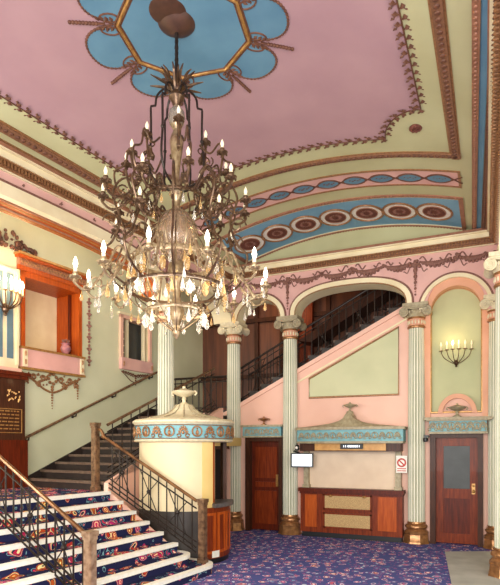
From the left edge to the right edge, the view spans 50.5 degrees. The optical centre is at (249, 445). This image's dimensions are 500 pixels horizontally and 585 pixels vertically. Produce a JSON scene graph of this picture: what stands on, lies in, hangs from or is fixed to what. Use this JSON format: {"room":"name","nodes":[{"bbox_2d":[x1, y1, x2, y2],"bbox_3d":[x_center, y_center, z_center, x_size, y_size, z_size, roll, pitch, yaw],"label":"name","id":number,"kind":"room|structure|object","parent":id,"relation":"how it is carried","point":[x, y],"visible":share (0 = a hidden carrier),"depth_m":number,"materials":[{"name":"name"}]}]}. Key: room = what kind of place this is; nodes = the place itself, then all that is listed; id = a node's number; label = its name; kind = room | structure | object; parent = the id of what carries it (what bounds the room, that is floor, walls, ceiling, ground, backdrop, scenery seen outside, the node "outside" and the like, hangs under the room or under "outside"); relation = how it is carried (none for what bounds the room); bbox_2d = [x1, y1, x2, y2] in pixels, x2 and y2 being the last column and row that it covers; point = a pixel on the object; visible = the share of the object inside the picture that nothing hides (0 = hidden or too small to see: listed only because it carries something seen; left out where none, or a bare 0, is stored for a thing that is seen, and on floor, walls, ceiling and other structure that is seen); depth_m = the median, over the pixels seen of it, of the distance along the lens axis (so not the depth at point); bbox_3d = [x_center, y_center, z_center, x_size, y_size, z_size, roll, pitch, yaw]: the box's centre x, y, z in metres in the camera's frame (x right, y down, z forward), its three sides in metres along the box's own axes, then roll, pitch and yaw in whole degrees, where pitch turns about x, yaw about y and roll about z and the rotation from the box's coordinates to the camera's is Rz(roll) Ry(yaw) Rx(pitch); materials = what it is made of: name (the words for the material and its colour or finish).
{"room":"cinema lobby","nodes":[
{"label":"cinema lobby","id":0,"kind":"room"},
{"bbox_2d":[0,211,202,474],"bbox_3d":[-4.010,-1.250,9.593,0.200,6.100,11.500,0,0,31],"label":"wall","id":1,"kind":"structure","parent":0,"point":[104,377],"depth_m":10.71,"materials":[{"name":"paint"}]},
{"bbox_2d":[0,264,21,371],"bbox_3d":[-4.172,-2.155,8.991,0.140,1.790,0.580,0,0,31],"label":"window","id":2,"kind":"structure","parent":1,"relation":"attached to","point":[9,324],"depth_m":9.04,"materials":[{"name":"white"}]},
{"bbox_2d":[0,274,24,315],"bbox_3d":[-4.059,-2.519,8.892,0.261,0.660,0.676,0,0,24],"label":"wall sconce","id":3,"kind":"object","parent":1,"relation":"attached to","point":[5,307],"visible":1,"depth_m":8.91,"materials":[{"name":"metal"}]},
{"bbox_2d":[4,274,6,288],"bbox_3d":[-4.045,-2.719,8.762,0.055,0.259,0.052,0,0,24],"label":"candle","id":4,"kind":"object","parent":3,"relation":"on","point":[5,277],"depth_m":8.75,"materials":[{"name":"white glass"}]},
{"bbox_2d":[10,276,12,289],"bbox_3d":[-3.982,-2.719,8.841,0.055,0.259,0.052,0,0,24],"label":"candle","id":5,"kind":"object","parent":3,"relation":"on","point":[11,279],"depth_m":8.83,"materials":[{"name":"white glass"}]},
{"bbox_2d":[14,278,17,291],"bbox_3d":[-3.942,-2.719,8.934,0.055,0.259,0.052,0,0,24],"label":"candle","id":6,"kind":"object","parent":3,"relation":"on","point":[16,281],"depth_m":8.92,"materials":[{"name":"white glass"}]},
{"bbox_2d":[18,280,21,293],"bbox_3d":[-3.925,-2.719,9.040,0.055,0.259,0.052,0,0,24],"label":"candle","id":7,"kind":"object","parent":3,"relation":"on","point":[19,283],"depth_m":9.02,"materials":[{"name":"white glass"}]},
{"bbox_2d":[21,281,23,295],"bbox_3d":[-3.931,-2.719,9.161,0.055,0.259,0.052,0,0,24],"label":"candle","id":8,"kind":"object","parent":3,"relation":"on","point":[22,287],"depth_m":9.15,"materials":[{"name":"white glass"}]},
{"bbox_2d":[0,369,30,488],"bbox_3d":[-4.244,-0.275,8.725,0.270,1.970,1.270,0,0,31],"label":"board","id":9,"kind":"object","parent":1,"relation":"attached to","point":[13,444],"visible":1,"depth_m":8.98,"materials":[{"name":"brown wood"}]},
{"bbox_2d":[0,228,37,255],"bbox_3d":[-4.094,-3.549,9.161,0.107,0.365,0.978,0,0,32],"label":"trim","id":10,"kind":"structure","parent":1,"relation":"attached to","point":[17,243],"depth_m":9.19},
{"bbox_2d":[22,371,80,408],"bbox_3d":[-3.687,-1.029,9.889,0.074,0.681,1.342,0,0,31],"label":"trim","id":11,"kind":"structure","parent":1,"relation":"attached to","point":[38,383],"depth_m":9.88,"materials":[{"name":"gold metal"}]},
{"bbox_2d":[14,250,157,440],"bbox_3d":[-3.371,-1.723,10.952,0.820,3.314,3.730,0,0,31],"label":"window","id":12,"kind":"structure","parent":1,"relation":"in","point":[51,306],"depth_m":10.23,"materials":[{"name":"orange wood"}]},
{"bbox_2d":[60,339,70,353],"bbox_3d":[-3.532,-1.898,10.157,0.200,0.292,0.197,0,0,24],"label":"vase","id":13,"kind":"object","parent":12,"relation":"on","point":[65,348],"visible":0.91,"depth_m":10.10,"materials":[{"name":"pink ceramic"}]},
{"bbox_2d":[86,298,91,365],"bbox_3d":[-3.234,-2.291,10.655,0.115,1.382,0.083,0,0,-31],"label":"trim","id":14,"kind":"structure","parent":1,"relation":"attached to","point":[89,302],"depth_m":10.64,"materials":[{"name":"brown paint"}]},
{"bbox_2d":[121,370,147,384],"bbox_3d":[-2.546,-1.494,11.805,0.060,0.296,0.888,0,0,31],"label":"trim","id":15,"kind":"structure","parent":1,"relation":"attached to","point":[123,371],"depth_m":11.73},
{"bbox_2d":[118,311,153,373],"bbox_3d":[-2.602,-2.275,11.844,0.343,1.230,1.070,0,0,31],"label":"window","id":16,"kind":"structure","parent":1,"relation":"in","point":[135,340],"depth_m":11.92,"materials":[{"name":"pink paint"}]},
{"bbox_2d":[0,170,229,325],"bbox_3d":[-2.632,-3.165,7.981,0.380,1.070,8.650,0,0,31],"label":"wall","id":17,"kind":"structure","parent":0,"point":[3,175],"depth_m":7.76,"materials":[{"name":"pink paint"}]},
{"bbox_2d":[0,178,231,325],"bbox_3d":[-2.602,-3.004,8.021,0.470,0.749,8.127,0,0,31],"label":"trim","id":18,"kind":"structure","parent":17,"relation":"attached to","point":[15,201],"depth_m":7.74,"materials":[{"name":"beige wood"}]},
{"bbox_2d":[0,0,460,218],"bbox_3d":[-0.882,-3.991,5.434,5.431,0.417,6.099,0,0,24],"label":"trim","id":19,"kind":"structure","parent":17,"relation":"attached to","point":[437,8],"depth_m":6.69,"materials":[{"name":"brown wood"}]},
{"bbox_2d":[0,0,499,281],"bbox_3d":[-0.161,-3.630,6.768,6.220,0.260,8.461,0,0,24],"label":"trim","id":20,"kind":"structure","parent":17,"relation":"attached to","point":[14,162],"depth_m":8.74,"materials":[{"name":"beige paint"}]},
{"bbox_2d":[0,138,233,265],"bbox_3d":[-3.150,-3.750,6.471,0.125,0.070,11.377,0,0,31],"label":"trim","id":21,"kind":"structure","parent":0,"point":[2,140],"depth_m":7.26,"materials":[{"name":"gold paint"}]},
{"bbox_2d":[215,448,230,523],"bbox_3d":[-0.865,0.920,10.670,0.210,1.760,1.420,0,0,31],"label":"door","id":22,"kind":"structure","parent":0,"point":[217,451],"depth_m":11.15,"materials":[{"name":"black wood"}]},
{"bbox_2d":[0,0,486,265],"bbox_3d":[-0.988,-4.050,5.481,6.290,0.600,11.420,0,0,24],"label":"ceiling","id":23,"kind":"structure","parent":0,"point":[432,137],"depth_m":7.07,"materials":[{"name":"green paint"}]},
{"bbox_2d":[69,0,270,339],"bbox_3d":[-0.703,-2.623,5.248,1.920,3.149,1.894,0,0,24],"label":"chandelier","id":24,"kind":"object","parent":23,"relation":"hanging from","point":[175,231],"visible":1,"depth_m":5.10,"materials":[{"name":"metal"}]},
{"bbox_2d":[73,256,77,270],"bbox_3d":[-1.600,-1.653,4.858,0.044,0.175,0.044,0,0,24],"label":"candle","id":25,"kind":"object","parent":24,"relation":"on","point":[75,263],"depth_m":4.84,"materials":[{"name":"white glass"}]},
{"bbox_2d":[87,269,89,282],"bbox_3d":[-1.625,-1.696,5.341,0.044,0.175,0.044,0,0,24],"label":"candle","id":26,"kind":"object","parent":24,"relation":"on","point":[88,273],"depth_m":5.33,"materials":[{"name":"white glass"}]},
{"bbox_2d":[101,240,105,255],"bbox_3d":[-1.250,-1.673,4.527,0.044,0.175,0.044,0,0,24],"label":"candle","id":27,"kind":"object","parent":24,"relation":"on","point":[103,247],"depth_m":4.51,"materials":[{"name":"white glass"}]},
{"bbox_2d":[114,284,117,294],"bbox_3d":[-1.458,-1.705,5.779,0.044,0.175,0.044,0,0,24],"label":"candle","id":28,"kind":"object","parent":24,"relation":"on","point":[115,287],"depth_m":5.76,"materials":[{"name":"white glass"}]},
{"bbox_2d":[146,226,151,242],"bbox_3d":[-0.825,-1.711,4.324,0.044,0.175,0.044,0,0,24],"label":"candle","id":29,"kind":"object","parent":24,"relation":"on","point":[148,233],"depth_m":4.31,"materials":[{"name":"white glass"}]},
{"bbox_2d":[205,230,209,245],"bbox_3d":[-0.354,-1.711,4.403,0.044,0.175,0.044,0,0,24],"label":"candle","id":30,"kind":"object","parent":24,"relation":"on","point":[207,237],"depth_m":4.39,"materials":[{"name":"white glass"}]},
{"bbox_2d":[252,247,256,261],"bbox_3d":[0.039,-1.677,4.686,0.044,0.175,0.044,0,0,24],"label":"candle","id":31,"kind":"object","parent":24,"relation":"on","point":[254,253],"depth_m":4.67,"materials":[{"name":"white glass"}]},
{"bbox_2d":[263,267,267,280],"bbox_3d":[0.152,-1.652,5.151,0.044,0.175,0.044,0,0,24],"label":"candle","id":32,"kind":"object","parent":24,"relation":"on","point":[265,273],"depth_m":5.14,"materials":[{"name":"white glass"}]},
{"bbox_2d":[68,0,293,105],"bbox_3d":[-0.660,-4.148,5.346,2.130,0.112,2.126,0,0,-34],"label":"ceiling medallion","id":33,"kind":"structure","parent":23,"relation":"attached to","point":[226,35],"depth_m":5.46,"materials":[{"name":"blue paint"}]},
{"bbox_2d":[0,0,419,182],"bbox_3d":[-0.813,-4.061,5.354,4.453,0.267,5.130,0,0,24],"label":"ceiling panel","id":34,"kind":"object","parent":23,"relation":"attached to","point":[343,77],"depth_m":6.06,"materials":[{"name":"pink paint"}]},
{"bbox_2d":[0,0,426,185],"bbox_3d":[-0.811,-4.049,5.356,4.634,0.293,5.310,0,0,24],"label":"trim","id":35,"kind":"structure","parent":23,"relation":"attached to","point":[392,3],"depth_m":6.42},
{"bbox_2d":[160,124,421,191],"bbox_3d":[0.370,-3.958,7.384,3.900,0.050,0.170,0,0,24],"label":"trim","id":36,"kind":"structure","parent":23,"relation":"attached to","point":[414,128],"depth_m":6.61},
{"bbox_2d":[194,169,462,236],"bbox_3d":[0.999,-4.018,8.590,4.548,0.364,0.515,0,0,24],"label":"trim","id":37,"kind":"structure","parent":23,"relation":"attached to","point":[388,177],"depth_m":8.37,"materials":[{"name":"pink paint"}]},
{"bbox_2d":[203,289,403,412],"bbox_3d":[2.238,-1.300,12.572,10.700,6.200,0.200,0,0,24],"label":"wall","id":38,"kind":"structure","parent":0,"point":[214,343],"depth_m":13.44,"materials":[{"name":"brown wood"}]},
{"bbox_2d":[200,290,402,390],"bbox_3d":[1.722,-2.350,12.642,7.900,3.500,0.110,0,0,24],"label":"trim","id":39,"kind":"structure","parent":38,"relation":"attached to","point":[256,320],"depth_m":13.16,"materials":[{"name":"brown wood"}]},
{"bbox_2d":[297,301,313,362],"bbox_3d":[1.338,-2.350,12.725,0.370,3.500,0.150,0,0,24],"label":"trim","id":40,"kind":"structure","parent":38,"relation":"attached to","point":[307,315],"depth_m":12.64,"materials":[{"name":"brown wood"}]},
{"bbox_2d":[241,314,408,539],"bbox_3d":[1.073,-0.438,10.956,4.580,4.477,0.180,0,0,24],"label":"wall","id":41,"kind":"structure","parent":0,"point":[382,410],"depth_m":10.56,"materials":[{"name":"pink paint"}]},
{"bbox_2d":[240,416,282,437],"bbox_3d":[0.263,-0.402,11.128,0.940,0.445,0.231,0,0,24],"label":"overdoor","id":42,"kind":"object","parent":41,"relation":"attached to","point":[263,430],"visible":1,"depth_m":11.06,"materials":[{"name":"stone"}]},
{"bbox_2d":[240,425,282,437],"bbox_3d":[0.263,-0.310,11.128,0.940,0.260,0.200,0,0,24],"label":"hood","id":43,"kind":"object","parent":42,"relation":"attached to","point":[249,431],"depth_m":11.06,"materials":[{"name":"stone"}]},
{"bbox_2d":[245,437,282,531],"bbox_3d":[0.325,0.805,11.243,0.840,1.990,0.220,0,0,24],"label":"door","id":44,"kind":"structure","parent":41,"relation":"in","point":[263,455],"depth_m":11.27,"materials":[{"name":"brown wood"}]},
{"bbox_2d":[203,307,406,415],"bbox_3d":[1.055,-1.696,10.953,4.550,2.110,0.240,0,0,24],"label":"trim","id":45,"kind":"structure","parent":41,"relation":"attached to","point":[391,315],"depth_m":10.55,"materials":[{"name":"pink paint"}]},
{"bbox_2d":[309,326,398,398],"bbox_3d":[2.013,-1.620,10.424,1.796,1.323,0.049,0,0,24],"label":"panel","id":46,"kind":"object","parent":41,"relation":"attached to","point":[372,369],"depth_m":10.32,"materials":[{"name":"green paint"}]},
{"bbox_2d":[184,529,491,584],"bbox_3d":[-0.488,1.850,6.670,12.700,0.100,14.200,0,0,24],"label":"floor","id":47,"kind":"structure","parent":0,"point":[256,556],"depth_m":8.26,"materials":[{"name":"carpet"}]},
{"bbox_2d":[0,486,212,584],"bbox_3d":[-3.598,1.253,6.186,4.008,1.094,5.678,0,0,31],"label":"staircase","id":48,"kind":"structure","parent":47,"relation":"on","point":[129,551],"depth_m":6.90,"materials":[{"name":"carpet"}]},
{"bbox_2d":[0,455,98,584],"bbox_3d":[-2.507,0.800,5.988,2.185,2.000,0.145,0,0,32],"label":"balustrade","id":49,"kind":"object","parent":48,"relation":"on","point":[89,537],"visible":1,"depth_m":5.80,"materials":[{"name":"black metal"}]},
{"bbox_2d":[90,422,208,563],"bbox_3d":[-1.560,0.647,7.962,2.103,2.034,0.140,0,0,26],"label":"balustrade","id":50,"kind":"object","parent":48,"relation":"on","point":[202,503],"visible":1,"depth_m":7.90,"materials":[{"name":"brown metal"}]},
{"bbox_2d":[28,408,226,515],"bbox_3d":[-1.636,0.470,11.318,2.100,2.660,5.900,0,0,31],"label":"staircase","id":51,"kind":"structure","parent":47,"relation":"on","point":[72,470],"depth_m":9.48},
{"bbox_2d":[106,367,214,477],"bbox_3d":[-1.515,-0.566,9.789,0.050,2.154,3.020,0,0,31],"label":"balustrade","id":52,"kind":"object","parent":51,"relation":"on","point":[212,369],"visible":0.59,"depth_m":9.14,"materials":[{"name":"brown metal"}]},
{"bbox_2d":[174,375,226,412],"bbox_3d":[-1.249,-1.147,12.171,1.850,0.877,0.067,0,0,24],"label":"balustrade","id":53,"kind":"object","parent":51,"relation":"on","point":[220,376],"visible":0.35,"depth_m":12.03,"materials":[{"name":"metal"}]},
{"bbox_2d":[223,307,400,411],"bbox_3d":[1.416,-1.599,11.766,4.110,2.198,1.540,0,0,24],"label":"staircase","id":54,"kind":"structure","parent":51,"relation":"on","point":[377,318],"depth_m":10.85,"materials":[{"name":"pink paint"}]},
{"bbox_2d":[240,289,404,397],"bbox_3d":[1.357,-2.175,11.016,3.772,2.747,0.067,0,0,24],"label":"balustrade","id":55,"kind":"object","parent":54,"relation":"on","point":[364,291],"visible":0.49,"depth_m":10.95,"materials":[{"name":"metal"}]},
{"bbox_2d":[247,295,401,390],"bbox_3d":[1.685,-2.286,12.434,3.823,2.873,0.067,0,0,24],"label":"balustrade","id":56,"kind":"object","parent":54,"relation":"on","point":[329,343],"visible":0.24,"depth_m":12.67,"materials":[{"name":"metal"}]},
{"bbox_2d":[299,289,398,346],"bbox_3d":[2.553,-3.175,11.803,2.900,1.650,0.650,0,0,24],"label":"stair railing","id":57,"kind":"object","parent":56,"relation":"attached to","point":[378,293],"depth_m":11.79,"materials":[{"name":"brown wood"}]},
{"bbox_2d":[146,295,185,414],"bbox_3d":[-1.506,-0.415,9.492,0.577,4.429,0.462,0,0,24],"label":"column","id":58,"kind":"structure","parent":47,"relation":"on","point":[165,342],"depth_m":9.37,"materials":[{"name":"white stone"}]},
{"bbox_2d":[132,386,234,563],"bbox_3d":[-1.071,0.411,8.613,1.640,2.778,1.640,0,0,24],"label":"kiosk","id":59,"kind":"object","parent":47,"relation":"on","point":[178,444],"visible":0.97,"depth_m":7.98,"materials":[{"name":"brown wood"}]},
{"bbox_2d":[212,550,218,557],"bbox_3d":[-0.522,1.650,8.095,0.011,0.100,0.146,0,0,43],"label":"card","id":60,"kind":"object","parent":59,"relation":"attached to","point":[214,553],"visible":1,"depth_m":8.08,"materials":[{"name":"white paper"}]},
{"bbox_2d":[207,506,229,563],"bbox_3d":[-0.526,1.370,8.393,0.329,0.860,0.931,0,0,24],"label":"counter","id":61,"kind":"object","parent":59,"relation":"on","point":[218,519],"depth_m":8.16,"materials":[{"name":"brown wood"}]},
{"bbox_2d":[212,499,232,507],"bbox_3d":[-0.507,0.910,8.479,0.460,0.060,0.839,0,0,24],"label":"countertop","id":62,"kind":"structure","parent":59,"relation":"on","point":[218,503],"depth_m":8.25,"materials":[{"name":"grey stone"}]},
{"bbox_2d":[215,438,240,448],"bbox_3d":[-0.534,-0.055,10.220,0.200,0.230,2.060,0,0,14],"label":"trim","id":63,"kind":"structure","parent":59,"relation":"attached to","point":[236,441],"depth_m":10.62,"materials":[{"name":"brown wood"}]},
{"bbox_2d":[218,321,249,530],"bbox_3d":[-0.350,-0.415,11.422,0.577,4.429,0.462,0,0,24],"label":"column","id":64,"kind":"structure","parent":47,"relation":"on","point":[232,331],"depth_m":11.30,"materials":[{"name":"white stone"}]},
{"bbox_2d":[274,315,306,534],"bbox_3d":[0.829,-0.415,10.899,0.577,4.429,0.462,0,0,24],"label":"column","id":65,"kind":"structure","parent":47,"relation":"on","point":[289,325],"depth_m":10.77,"materials":[{"name":"white stone"}]},
{"bbox_2d":[291,450,313,466],"bbox_3d":[1.049,0.252,10.553,0.478,0.337,0.289,0,0,24],"label":"monitor","id":66,"kind":"object","parent":65,"relation":"attached to","point":[298,459],"visible":1,"depth_m":10.44,"materials":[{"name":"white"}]},
{"bbox_2d":[295,402,406,542],"bbox_3d":[1.917,0.474,10.220,2.100,2.652,0.600,0,0,24],"label":"booth","id":67,"kind":"object","parent":47,"relation":"on","point":[353,489],"depth_m":10.18,"materials":[{"name":"brown wood"}]},
{"bbox_2d":[298,487,405,496],"bbox_3d":[1.962,0.885,10.321,2.040,0.110,0.340,0,0,24],"label":"countertop","id":68,"kind":"structure","parent":67,"relation":"on","point":[315,490],"depth_m":10.15,"materials":[{"name":"brown wood"}]},
{"bbox_2d":[310,451,394,489],"bbox_3d":[2.010,0.415,10.430,1.740,0.830,0.100,0,0,24],"label":"shutter","id":69,"kind":"object","parent":67,"relation":"hanging from","point":[331,469],"depth_m":10.36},
{"bbox_2d":[301,493,403,542],"bbox_3d":[1.967,1.340,10.332,1.980,0.920,0.275,0,0,24],"label":"counter","id":70,"kind":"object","parent":67,"relation":"on","point":[387,513],"depth_m":10.09,"materials":[{"name":"brown wood"}]},
{"bbox_2d":[396,456,406,472],"bbox_3d":[2.824,0.340,9.872,0.200,0.320,0.032,0,0,24],"label":"wall sign","id":71,"kind":"object","parent":67,"relation":"attached to","point":[401,461],"visible":1,"depth_m":9.87,"materials":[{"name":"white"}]},
{"bbox_2d":[399,301,432,544],"bbox_3d":[3.105,-0.415,9.890,0.577,4.429,0.462,0,0,24],"label":"column","id":72,"kind":"structure","parent":47,"relation":"on","point":[416,532],"depth_m":9.77,"materials":[{"name":"white stone"}]},
{"bbox_2d":[423,435,428,441],"bbox_3d":[3.227,-0.135,9.714,0.095,0.130,0.224,0,0,24],"label":"camera","id":73,"kind":"object","parent":72,"relation":"attached to","point":[425,439],"visible":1,"depth_m":9.64,"materials":[{"name":"black plastic"}]},
{"bbox_2d":[445,551,499,584],"bbox_3d":[3.711,1.792,7.160,2.220,0.012,3.700,0,0,24],"label":"door mat","id":74,"kind":"object","parent":47,"relation":"on","point":[465,567],"visible":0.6,"depth_m":7.79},
{"bbox_2d":[479,294,494,549],"bbox_3d":[4.358,-0.415,9.335,0.577,4.429,0.462,0,0,24],"label":"column","id":75,"kind":"structure","parent":47,"relation":"on","point":[484,304],"depth_m":9.27,"materials":[{"name":"white stone"}]},
{"bbox_2d":[483,251,499,578],"bbox_3d":[3.530,-0.415,7.295,0.577,4.429,0.462,0,0,24],"label":"column","id":76,"kind":"structure","parent":47,"relation":"on","point":[491,265],"depth_m":7.25,"materials":[{"name":"white stone"}]},
{"bbox_2d":[256,226,466,261],"bbox_3d":[2.093,-3.975,10.394,5.600,0.550,0.300,0,0,24],"label":"wall","id":77,"kind":"structure","parent":0,"point":[357,238],"depth_m":10.26,"materials":[{"name":"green paint"}]},
{"bbox_2d":[211,194,465,263],"bbox_3d":[1.560,-4.025,9.744,4.439,0.387,1.360,0,0,24],"label":"trim","id":78,"kind":"structure","parent":77,"relation":"attached to","point":[271,234],"depth_m":9.62,"materials":[{"name":"blue paint"}]},
{"bbox_2d":[472,0,494,228],"bbox_3d":[1.889,-3.750,4.238,0.215,0.165,11.287,0,0,23],"label":"trim","id":79,"kind":"structure","parent":77,"relation":"attached to","point":[479,43],"depth_m":5.92,"materials":[{"name":"blue paint"}]},
{"bbox_2d":[230,244,497,315],"bbox_3d":[2.105,-3.050,10.361,5.750,1.300,0.350,0,0,24],"label":"wall","id":80,"kind":"structure","parent":0,"point":[424,279],"depth_m":9.84,"materials":[{"name":"pink paint"}]},
{"bbox_2d":[231,276,413,323],"bbox_3d":[1.382,-2.937,10.665,3.730,0.616,0.420,0,0,24],"label":"trim","id":81,"kind":"structure","parent":80,"relation":"attached to","point":[302,300],"depth_m":10.48,"materials":[{"name":"beige paint"}]},
{"bbox_2d":[418,271,493,416],"bbox_3d":[3.722,-1.825,9.591,1.310,2.590,0.327,0,0,24],"label":"trim","id":82,"kind":"structure","parent":80,"relation":"attached to","point":[465,280],"depth_m":9.51,"materials":[{"name":"pink paint"}]},
{"bbox_2d":[431,289,481,413],"bbox_3d":[3.814,-1.775,9.773,1.050,2.550,0.120,0,0,24],"label":"panel","id":83,"kind":"object","parent":80,"relation":"attached to","point":[456,316],"visible":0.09,"depth_m":9.73,"materials":[{"name":"paint"}]},
{"bbox_2d":[439,340,473,366],"bbox_3d":[3.733,-1.674,9.603,0.600,0.476,0.233,0,0,24],"label":"wall sconce","id":84,"kind":"object","parent":83,"relation":"attached to","point":[455,362],"visible":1,"depth_m":9.57,"materials":[{"name":"metal"}]},
{"bbox_2d":[438,394,476,413],"bbox_3d":[3.781,-0.765,9.662,0.660,0.370,0.130,0,0,24],"label":"trim","id":85,"kind":"structure","parent":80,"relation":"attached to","point":[461,399],"depth_m":9.64,"materials":[{"name":"pink paint"}]},
{"bbox_2d":[425,413,487,543],"bbox_3d":[3.967,-0.325,9.650,1.770,4.250,0.140,0,0,24],"label":"door frame","id":86,"kind":"structure","parent":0,"point":[485,436],"depth_m":9.68,"materials":[{"name":"pink paint"}]},
{"bbox_2d":[430,434,482,546],"bbox_3d":[3.765,0.785,9.675,0.900,2.030,0.180,0,0,24],"label":"door","id":87,"kind":"structure","parent":86,"relation":"attached to","point":[456,460],"depth_m":9.69,"materials":[{"name":"brown wood"}]},
{"bbox_2d":[424,403,492,433],"bbox_3d":[3.732,-0.496,9.526,1.140,0.552,0.318,0,0,24],"label":"overdoor","id":88,"kind":"object","parent":86,"relation":"attached to","point":[457,424],"visible":1,"depth_m":9.46,"materials":[{"name":"stone"}]},
{"bbox_2d":[424,416,492,433],"bbox_3d":[3.739,-0.370,9.543,1.140,0.300,0.280,0,0,24],"label":"hood","id":89,"kind":"object","parent":88,"relation":"attached to","point":[455,424],"depth_m":9.46,"materials":[{"name":"stone"}]},
{"bbox_3d":[2.978,-3.075,5.790,0.350,1.250,8.000,0,0,24],"label":"wall","id":90,"kind":"structure","parent":0,"visible":0},
{"bbox_2d":[22,184,495,309],"bbox_3d":[-0.832,-3.133,8.852,9.561,0.745,4.049,0,0,-26],"label":"trim","id":91,"kind":"structure","parent":90,"relation":"attached to","point":[474,258],"depth_m":9.94,"materials":[{"name":"paint"}]},
{"bbox_2d":[489,0,499,244],"bbox_3d":[2.977,-3.560,6.406,0.130,0.140,6.178,0,0,24],"label":"trim","id":92,"kind":"structure","parent":90,"relation":"attached to","point":[496,4],"depth_m":5.94,"materials":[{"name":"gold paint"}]},
{"bbox_2d":[497,204,499,250],"bbox_3d":[3.001,-2.865,5.856,0.400,0.730,7.340,0,0,24],"label":"trim","id":93,"kind":"structure","parent":90,"relation":"attached to","point":[498,246],"depth_m":7.11,"materials":[{"name":"beige paint"}]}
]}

